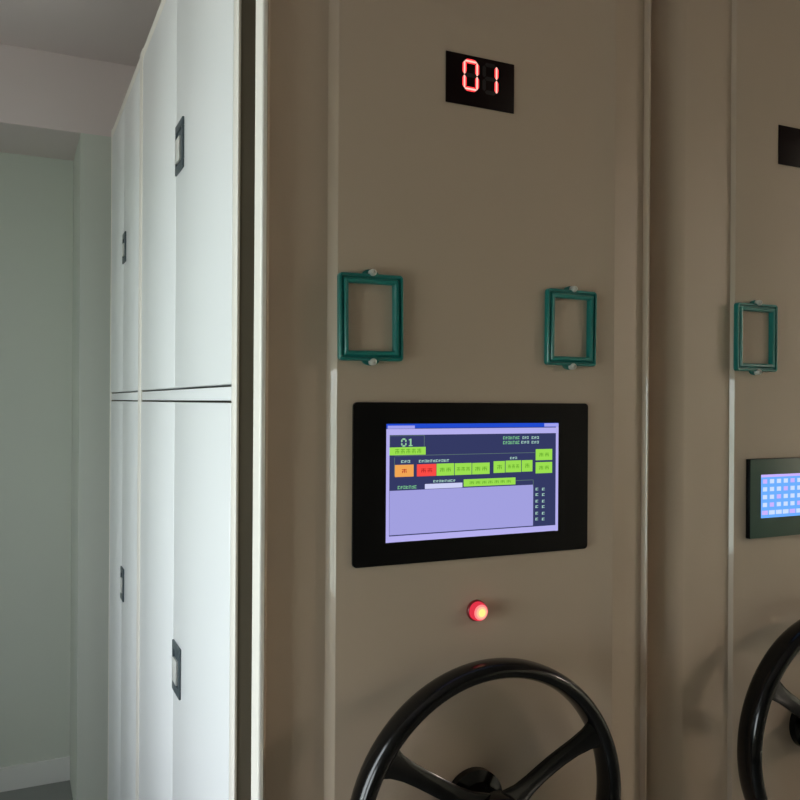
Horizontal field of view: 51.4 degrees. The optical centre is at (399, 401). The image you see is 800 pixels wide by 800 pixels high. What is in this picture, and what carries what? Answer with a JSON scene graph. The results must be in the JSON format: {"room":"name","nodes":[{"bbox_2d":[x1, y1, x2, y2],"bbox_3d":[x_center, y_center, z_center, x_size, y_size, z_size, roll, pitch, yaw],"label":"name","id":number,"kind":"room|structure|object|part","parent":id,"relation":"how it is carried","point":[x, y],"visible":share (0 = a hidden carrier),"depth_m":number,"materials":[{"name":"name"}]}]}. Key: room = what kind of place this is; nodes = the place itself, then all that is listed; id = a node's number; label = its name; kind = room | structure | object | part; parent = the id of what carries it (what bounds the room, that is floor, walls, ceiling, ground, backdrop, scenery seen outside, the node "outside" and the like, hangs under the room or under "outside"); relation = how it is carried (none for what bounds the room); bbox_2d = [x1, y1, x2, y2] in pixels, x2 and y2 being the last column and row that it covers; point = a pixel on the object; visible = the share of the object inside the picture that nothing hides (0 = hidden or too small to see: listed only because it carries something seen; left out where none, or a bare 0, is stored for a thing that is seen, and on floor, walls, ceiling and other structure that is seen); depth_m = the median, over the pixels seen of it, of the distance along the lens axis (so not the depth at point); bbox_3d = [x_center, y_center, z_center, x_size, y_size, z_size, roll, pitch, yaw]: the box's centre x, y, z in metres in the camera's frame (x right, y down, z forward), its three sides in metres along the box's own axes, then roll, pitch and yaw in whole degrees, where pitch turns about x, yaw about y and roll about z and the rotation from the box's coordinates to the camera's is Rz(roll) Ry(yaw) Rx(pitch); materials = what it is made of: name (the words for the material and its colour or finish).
{"room":"archive storage room","nodes":[
{"label":"archive storage room","id":0,"kind":"room"},
{"bbox_2d":[0,152,72,766],"bbox_3d":[1.014,0.149,4.486,8.350,2.715,0.200,0,0,-25],"label":"wall","id":1,"kind":"structure","parent":0,"point":[36,193],"depth_m":3.23,"materials":[{"name":"paint"}]},
{"bbox_2d":[0,756,69,791],"bbox_3d":[-1.926,1.443,2.993,1.372,0.090,0.012,0,0,-25],"label":"baseboard","id":2,"kind":"structure","parent":1,"relation":"attached to","point":[26,775],"depth_m":3.23,"materials":[{"name":"white"}]},
{"bbox_2d":[0,44,135,160],"bbox_3d":[1.145,-1.074,4.224,7.950,0.268,0.380,0,0,-25],"label":"beam","id":3,"kind":"structure","parent":1,"relation":"attached to","point":[48,99],"depth_m":2.93,"materials":[{"name":"paint"}]},
{"bbox_2d":[70,133,110,799],"bbox_3d":[-0.981,0.271,3.230,0.528,2.447,0.380,0,0,-25],"label":"pillar","id":4,"kind":"structure","parent":1,"relation":"attached to","point":[92,159],"depth_m":2.97,"materials":[{"name":"paint"}]},
{"bbox_2d":[0,780,72,799],"bbox_3d":[2.563,1.566,1.169,8.350,0.100,7.530,0,0,-25],"label":"floor","id":5,"kind":"structure","parent":0,"point":[58,790],"depth_m":3.17,"materials":[{"name":"grey"}]},
{"bbox_2d":[107,0,650,799],"bbox_3d":[-0.256,0.298,1.985,0.653,2.360,1.899,0,0,-25],"label":"tall cabinet","id":6,"kind":"object","parent":5,"relation":"on","point":[380,269],"visible":1,"depth_m":1.23,"materials":[{"name":"metal"}]},
{"bbox_3d":[-0.859,0.670,2.556,0.034,1.344,0.314,0,0,-25],"label":"door","id":7,"kind":"part","parent":6,"relation":"part of","materials":[{"name":"paint"}]},
{"bbox_3d":[-0.852,-0.443,2.556,0.034,0.825,0.314,0,0,-25],"label":"door","id":8,"kind":"part","parent":6,"relation":"part of","materials":[{"name":"paint"}]},
{"bbox_3d":[-0.793,0.519,2.373,0.004,0.092,0.060,0,0,-25],"label":"handle","id":9,"kind":"part","parent":6,"relation":"part of","materials":[{"name":"grey metal"}]},
{"bbox_3d":[-0.788,-0.440,2.373,0.004,0.085,0.060,0,0,-25],"label":"handle","id":10,"kind":"part","parent":6,"relation":"part of","materials":[{"name":"grey metal"}]},
{"bbox_3d":[-0.786,-0.016,2.414,0.032,0.021,0.632,0,0,-25],"label":"rail","id":11,"kind":"part","parent":6,"relation":"part of","materials":[{"name":"metal"}]},
{"bbox_3d":[-0.725,0.671,2.270,0.034,1.344,0.314,0,0,-25],"label":"door","id":12,"kind":"part","parent":6,"relation":"part of","materials":[{"name":"paint"}]},
{"bbox_3d":[-0.718,-0.442,2.270,0.034,0.825,0.314,0,0,-25],"label":"door","id":13,"kind":"part","parent":6,"relation":"part of","materials":[{"name":"paint"}]},
{"bbox_3d":[-0.535,0.672,1.865,0.034,1.344,0.464,0,0,-25],"label":"door","id":14,"kind":"part","parent":6,"relation":"part of","materials":[{"name":"paint"}]},
{"bbox_3d":[-0.528,-0.441,1.865,0.034,0.825,0.464,0,0,-25],"label":"door","id":15,"kind":"part","parent":6,"relation":"part of","materials":[{"name":"paint"}]},
{"bbox_3d":[-0.576,0.257,1.959,0.036,2.280,1.671,0,0,-25],"label":"frame","id":16,"kind":"part","parent":6,"relation":"part of","materials":[{"name":"white paint"}]},
{"bbox_3d":[-0.431,0.514,1.601,0.004,0.096,0.076,0,0,-25],"label":"handle","id":17,"kind":"part","parent":6,"relation":"part of","materials":[{"name":"grey metal"}]},
{"bbox_3d":[-0.425,-0.492,1.601,0.004,0.096,0.076,0,0,-25],"label":"handle","id":18,"kind":"part","parent":6,"relation":"part of","materials":[{"name":"grey metal"}]},
{"bbox_3d":[-0.430,-0.014,1.655,0.032,0.021,0.932,0,0,-25],"label":"rail","id":19,"kind":"part","parent":6,"relation":"part of","materials":[{"name":"metal"}]},
{"bbox_3d":[-0.337,0.673,1.444,0.034,1.344,0.464,0,0,-25],"label":"door","id":20,"kind":"part","parent":6,"relation":"part of","materials":[{"name":"paint"}]},
{"bbox_3d":[-0.330,-0.440,1.444,0.034,0.825,0.464,0,0,-25],"label":"door","id":21,"kind":"part","parent":6,"relation":"part of","materials":[{"name":"paint"}]},
{"bbox_3d":[-0.040,-0.116,1.135,0.096,0.132,0.010,0,0,-25],"label":"card frame","id":22,"kind":"part","parent":6,"relation":"part of","materials":[{"name":"teal plastic"}]},
{"bbox_2d":[467,600,487,620],"bbox_3d":[0.115,0.304,1.204,0.031,0.031,0.019,0,0,-25],"label":"lamp","id":23,"kind":"object","parent":6,"relation":"attached to","point":[477,610],"depth_m":1.20,"materials":[{"name":"red plastic"}]},
{"bbox_3d":[0.263,-0.114,1.278,0.093,0.129,0.010,0,0,-25],"label":"card frame","id":24,"kind":"part","parent":6,"relation":"part of","materials":[{"name":"teal plastic"}]},
{"bbox_2d":[646,0,799,799],"bbox_3d":[0.333,0.302,2.261,0.603,2.360,1.898,0,0,-25],"label":"tall cabinet","id":25,"kind":"object","parent":5,"relation":"on","point":[723,614],"visible":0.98,"depth_m":1.42,"materials":[{"name":"metal"}]},
{"bbox_3d":[0.620,-0.112,1.445,0.097,0.130,0.010,0,0,-25],"label":"card frame","id":26,"kind":"part","parent":25,"relation":"part of","materials":[{"name":"teal plastic"}]},
{"bbox_2d":[0,0,161,66],"bbox_3d":[2.580,-1.259,1.169,8.350,0.120,7.530,0,0,-25],"label":"ceiling","id":27,"kind":"structure","parent":0,"point":[114,31],"depth_m":2.70,"materials":[{"name":"paint"}]}
]}

